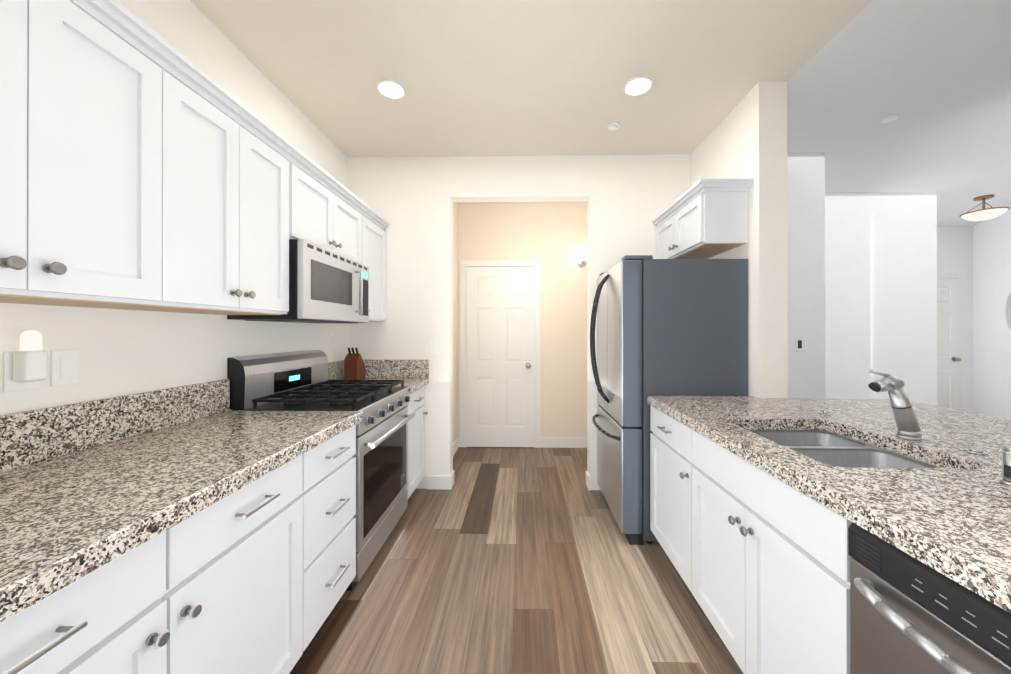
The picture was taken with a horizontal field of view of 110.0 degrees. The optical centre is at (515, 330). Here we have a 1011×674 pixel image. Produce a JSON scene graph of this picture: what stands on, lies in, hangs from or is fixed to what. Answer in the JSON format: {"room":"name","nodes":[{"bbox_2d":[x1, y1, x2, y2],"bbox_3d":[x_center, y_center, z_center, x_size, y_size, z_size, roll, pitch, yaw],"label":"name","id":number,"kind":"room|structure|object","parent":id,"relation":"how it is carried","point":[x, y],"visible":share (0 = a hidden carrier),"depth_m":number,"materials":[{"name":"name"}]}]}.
{"room":"kitchen","nodes":[
{"label":"kitchen","id":0,"kind":"room"},
{"bbox_2d":[0,0,347,414],"bbox_3d":[-1.532,-0.073,0.739,0.150,2.780,4.720,0,0,1],"label":"wall","id":1,"kind":"structure","parent":0,"point":[123,352],"depth_m":1.51,"materials":[{"name":"beige paint"}]},
{"bbox_2d":[4,352,37,391],"bbox_3d":[-1.446,0.118,1.037,0.008,0.114,0.070,0,0,1],"label":"electrical outlet plate","id":2,"kind":"object","parent":1,"relation":"attached to","point":[10,385],"visible":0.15,"depth_m":1.01,"materials":[{"name":"white plastic"}]},
{"bbox_2d":[13,330,47,381],"bbox_3d":[-1.420,0.073,1.036,0.045,0.150,0.050,0,0,1],"label":"light","id":3,"kind":"object","parent":2,"relation":"attached to","point":[30,360],"visible":1,"depth_m":1.02,"materials":[{"name":"white plastic"}]},
{"bbox_2d":[51,349,79,386],"bbox_3d":[-1.444,0.118,1.137,0.008,0.114,0.070,0,0,1],"label":"switch plate","id":4,"kind":"object","parent":1,"relation":"attached to","point":[65,367],"visible":1,"depth_m":1.13,"materials":[{"name":"white plastic"}]},
{"bbox_2d":[0,0,187,311],"bbox_3d":[-1.290,-0.474,0.821,0.327,0.782,0.733,0,0,1],"label":"upper cabinet","id":5,"kind":"object","parent":1,"relation":"attached to","point":[144,166],"depth_m":0.94,"materials":[{"name":"white wood"}]},
{"bbox_2d":[179,72,295,314],"bbox_3d":[-1.278,-0.472,1.407,0.327,0.782,0.687,0,0,1],"label":"upper cabinet","id":6,"kind":"object","parent":1,"relation":"attached to","point":[242,180],"depth_m":1.41,"materials":[{"name":"white wood"}]},
{"bbox_2d":[296,156,363,264],"bbox_3d":[-1.264,-0.660,2.135,0.327,0.404,0.768,0,0,1],"label":"upper cabinet","id":7,"kind":"object","parent":1,"relation":"attached to","point":[328,218],"depth_m":2.08,"materials":[{"name":"white wood"}]},
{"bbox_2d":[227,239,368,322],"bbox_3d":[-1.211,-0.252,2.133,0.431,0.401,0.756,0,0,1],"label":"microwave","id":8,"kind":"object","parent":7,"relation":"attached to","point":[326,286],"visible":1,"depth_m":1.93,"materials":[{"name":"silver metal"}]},
{"bbox_2d":[329,333,334,346],"bbox_3d":[-1.413,0.071,2.727,0.008,0.114,0.070,0,0,1],"label":"outlet","id":9,"kind":"object","parent":1,"relation":"attached to","point":[331,339],"visible":1,"depth_m":2.72,"materials":[{"name":"white plastic"}]},
{"bbox_2d":[364,208,387,321],"bbox_3d":[-1.252,-0.470,2.745,0.327,0.782,0.452,0,0,1],"label":"upper cabinet","id":10,"kind":"object","parent":1,"relation":"attached to","point":[374,230],"depth_m":2.78,"materials":[{"name":"white wood"}]},
{"bbox_2d":[453,202,460,443],"bbox_3d":[-0.732,-0.067,3.549,0.120,2.780,0.930,0,0,1],"label":"wall","id":11,"kind":"structure","parent":0,"point":[456,206],"depth_m":3.97,"materials":[{"name":"paint"}]},
{"bbox_2d":[436,437,459,483],"bbox_3d":[-0.653,1.268,3.559,0.035,0.110,0.960,0,0,1],"label":"baseboard","id":12,"kind":"structure","parent":11,"relation":"attached to","point":[441,482],"depth_m":3.73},
{"bbox_2d":[289,447,743,673],"bbox_3d":[2.796,1.369,1.891,8.800,0.100,7.200,0,0,1],"label":"floor","id":13,"kind":"structure","parent":0,"point":[512,560],"depth_m":1.78,"materials":[{"name":"wood"}]},
{"bbox_2d":[0,452,307,673],"bbox_3d":[-1.127,0.879,0.790,0.652,0.876,1.070,0,0,1],"label":"base cabinet","id":14,"kind":"object","parent":13,"relation":"on","point":[257,576],"depth_m":0.89,"materials":[{"name":"white wood"}]},
{"bbox_2d":[0,360,428,622],"bbox_3d":[-1.104,0.339,1.093,0.687,0.203,3.746,0,0,1],"label":"countertop","id":15,"kind":"structure","parent":14,"relation":"on","point":[87,487],"depth_m":1.02,"materials":[{"name":"stone"}]},
{"bbox_2d":[344,348,364,379],"bbox_3d":[-1.286,0.265,2.834,0.100,0.262,0.150,0,0,1],"label":"knife block","id":16,"kind":"object","parent":15,"relation":"on","point":[354,366],"visible":0.98,"depth_m":2.77,"materials":[{"name":"brown wood"}]},
{"bbox_2d":[227,350,414,592],"bbox_3d":[-1.064,0.728,2.128,0.723,1.185,0.754,0,0,1],"label":"range","id":17,"kind":"object","parent":13,"relation":"on","point":[294,381],"visible":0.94,"depth_m":1.97,"materials":[{"name":"silver metal"}]},
{"bbox_2d":[308,425,355,644],"bbox_3d":[-1.113,0.880,1.503,0.652,0.876,0.484,0,0,1],"label":"base cabinet","id":18,"kind":"object","parent":13,"relation":"on","point":[331,464],"depth_m":1.50,"materials":[{"name":"white wood"}]},
{"bbox_2d":[407,386,427,498],"bbox_3d":[-1.089,0.883,2.739,0.652,0.876,0.452,0,0,1],"label":"base cabinet","id":19,"kind":"object","parent":13,"relation":"on","point":[416,426],"depth_m":2.74,"materials":[{"name":"white wood"}]},
{"bbox_2d":[590,255,747,544],"bbox_3d":[0.984,0.428,2.536,0.886,1.785,0.735,0,0,1],"label":"refrigerator","id":20,"kind":"object","parent":13,"relation":"on","point":[672,327],"visible":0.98,"depth_m":2.17,"materials":[{"name":"metal"}]},
{"bbox_2d":[650,406,845,637],"bbox_3d":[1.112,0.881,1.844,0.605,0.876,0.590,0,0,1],"label":"base cabinet","id":21,"kind":"object","parent":13,"relation":"on","point":[759,558],"depth_m":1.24,"materials":[{"name":"white wood"}]},
{"bbox_2d":[647,396,1010,613],"bbox_3d":[1.477,0.416,0.653,1.410,0.048,2.968,0,0,1],"label":"countertop","id":22,"kind":"structure","parent":21,"relation":"on","point":[950,518],"depth_m":0.99,"materials":[{"name":"stone"}]},
{"bbox_2d":[819,410,831,414],"bbox_3d":[1.462,0.384,1.669,0.044,0.020,0.044,0,0,1],"label":"cover","id":23,"kind":"object","parent":22,"relation":"on","point":[825,412],"visible":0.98,"depth_m":1.66,"materials":[{"name":"silver metal"}]},
{"bbox_2d":[746,429,939,467],"bbox_3d":[1.140,0.543,1.295,0.475,0.200,0.594,0,0,1],"label":"sink","id":24,"kind":"object","parent":22,"relation":"in","point":[829,448],"visible":0.19,"depth_m":1.33,"materials":[{"name":"silver metal"}]},
{"bbox_2d":[868,369,922,440],"bbox_3d":[1.387,0.268,1.296,0.175,0.250,0.068,0,0,1],"label":"faucet","id":25,"kind":"object","parent":22,"relation":"on","point":[908,426],"visible":1,"depth_m":1.28,"materials":[{"name":"silver metal"}]},
{"bbox_2d":[964,448,987,454],"bbox_3d":[1.481,0.387,1.139,0.047,0.012,0.048,0,0,1],"label":"switch","id":26,"kind":"object","parent":22,"relation":"on","point":[975,451],"visible":1,"depth_m":1.13,"materials":[{"name":"silver metal"}]},
{"bbox_2d":[999,446,1010,485],"bbox_3d":[1.276,0.345,0.898,0.059,0.095,0.060,0,0,1],"label":"air gap","id":27,"kind":"object","parent":22,"relation":"on","point":[1005,479],"visible":0.98,"depth_m":0.90,"materials":[{"name":"silver metal"}]},
{"bbox_2d":[848,522,1010,673],"bbox_3d":[1.046,0.880,0.534,0.646,0.874,0.597,0,0,1],"label":"dishwasher","id":28,"kind":"object","parent":13,"relation":"on","point":[909,614],"visible":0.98,"depth_m":0.69,"materials":[{"name":"metal"}]},
{"bbox_2d":[461,202,586,437],"bbox_3d":[0.239,-0.066,4.085,2.040,2.780,0.120,0,0,1],"label":"wall","id":29,"kind":"structure","parent":0,"point":[552,237],"depth_m":4.02,"materials":[{"name":"paint"}]},
{"bbox_2d":[460,260,540,447],"bbox_3d":[-0.173,0.263,3.977,0.914,2.122,0.107,0,0,1],"label":"hall door","id":30,"kind":"structure","parent":29,"relation":"in","point":[500,356],"depth_m":4.00,"materials":[{"name":"white wood"}]},
{"bbox_2d":[541,438,586,447],"bbox_3d":[0.699,1.269,4.006,0.833,0.110,0.014,0,0,1],"label":"baseboard","id":31,"kind":"structure","parent":29,"relation":"attached to","point":[545,442],"depth_m":4.00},
{"bbox_2d":[578,252,586,266],"bbox_3d":[0.751,-0.796,3.945,0.100,0.160,0.138,0,0,1],"label":"sconce","id":32,"kind":"object","parent":29,"relation":"attached to","point":[582,262],"visible":1,"depth_m":3.91,"materials":[{"name":"silver metal"}]},
{"bbox_2d":[348,153,824,489],"bbox_3d":[0.563,-0.068,2.998,3.950,2.780,0.120,0,0,1],"label":"wall","id":33,"kind":"structure","parent":0,"point":[627,198],"depth_m":2.95,"materials":[{"name":"beige paint"}]},
{"bbox_2d":[430,341,437,353],"bbox_3d":[-0.683,0.142,2.957,0.070,0.114,0.008,0,0,1],"label":"switch plate","id":34,"kind":"object","parent":33,"relation":"attached to","point":[433,347],"visible":1,"depth_m":2.96,"materials":[{"name":"white plastic"}]},
{"bbox_2d":[795,337,803,350],"bbox_3d":[2.326,0.112,2.897,0.070,0.114,0.008,0,0,1],"label":"switch plate","id":35,"kind":"object","parent":33,"relation":"attached to","point":[799,343],"visible":1,"depth_m":2.90,"materials":[{"name":"white plastic"}]},
{"bbox_2d":[190,0,1010,225],"bbox_3d":[2.796,-1.510,1.897,8.800,0.100,7.200,0,0,1],"label":"ceiling","id":36,"kind":"structure","parent":0,"point":[512,77],"depth_m":2.02,"materials":[{"name":"paint"}]},
{"bbox_2d":[377,79,405,98],"bbox_3d":[-0.750,-1.456,2.137,0.166,0.016,0.166,0,0,1],"label":"recessed light","id":37,"kind":"object","parent":36,"relation":"in","point":[390,89],"visible":1,"depth_m":2.13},
{"bbox_2d":[607,122,619,130],"bbox_3d":[0.698,-1.449,2.518,0.089,0.020,0.090,0,0,1],"label":"smoke detector","id":38,"kind":"object","parent":36,"relation":"attached to","point":[612,126],"visible":0.98,"depth_m":2.50,"materials":[{"name":"white plastic"}]},
{"bbox_2d":[624,76,652,95],"bbox_3d":[0.730,-1.456,2.107,0.166,0.016,0.166,0,0,1],"label":"recessed light","id":39,"kind":"object","parent":36,"relation":"in","point":[637,85],"visible":1,"depth_m":2.10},
{"bbox_2d":[880,114,898,122],"bbox_3d":[2.567,-1.449,2.431,0.089,0.020,0.090,0,0,1],"label":"smoke detector","id":40,"kind":"object","parent":36,"relation":"attached to","point":[890,118],"visible":0.92,"depth_m":2.42,"materials":[{"name":"white plastic"}]},
{"bbox_2d":[959,194,1009,221],"bbox_3d":[5.095,-1.329,3.851,0.334,0.254,0.334,0,0,1],"label":"ceiling light","id":41,"kind":"object","parent":36,"relation":"attached to","point":[983,214],"visible":1,"depth_m":3.80,"materials":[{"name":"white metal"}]},
{"bbox_2d":[690,81,787,397],"bbox_3d":[1.516,-0.069,2.494,0.163,2.780,0.850,0,0,1],"label":"wall","id":42,"kind":"structure","parent":0,"point":[746,137],"depth_m":2.07,"materials":[{"name":"beige paint"}]},
{"bbox_2d":[652,178,753,258],"bbox_3d":[1.274,-0.723,2.521,0.316,0.376,0.801,0,0,1],"label":"upper cabinet","id":43,"kind":"object","parent":42,"relation":"attached to","point":[703,218],"visible":0.98,"depth_m":2.18,"materials":[{"name":"white wood"}]},
{"bbox_2d":[825,192,936,405],"bbox_3d":[3.434,-0.066,3.802,2.000,2.780,0.120,0,0,1],"label":"wall","id":44,"kind":"structure","parent":0,"point":[880,282],"depth_m":3.71,"materials":[{"name":"white paint"}]},
{"bbox_2d":[937,226,972,411],"bbox_3d":[5.498,-0.064,5.001,2.320,2.780,0.120,0,0,1],"label":"wall","id":45,"kind":"structure","parent":0,"point":[954,249],"depth_m":4.93,"materials":[{"name":"white paint"}]},
{"bbox_2d":[937,273,962,410],"bbox_3d":[5.746,0.265,4.880,0.914,2.122,0.107,0,0,1],"label":"door","id":46,"kind":"structure","parent":45,"relation":"in","point":[949,343],"depth_m":4.90,"materials":[{"name":"white wood"}]},
{"bbox_2d":[973,208,1010,418],"bbox_3d":[5.112,-0.068,2.995,0.120,2.780,4.600,0,0,35],"label":"wall","id":47,"kind":"structure","parent":0,"point":[991,332],"depth_m":4.53,"materials":[{"name":"white paint"}]},
{"bbox_2d":[1004,290,1010,332],"bbox_3d":[5.722,-0.226,3.997,0.028,0.658,0.658,0,0,35],"label":"round mirror","id":48,"kind":"object","parent":47,"relation":"attached to","point":[1007,311],"visible":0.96,"depth_m":4.20,"materials":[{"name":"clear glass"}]}
]}

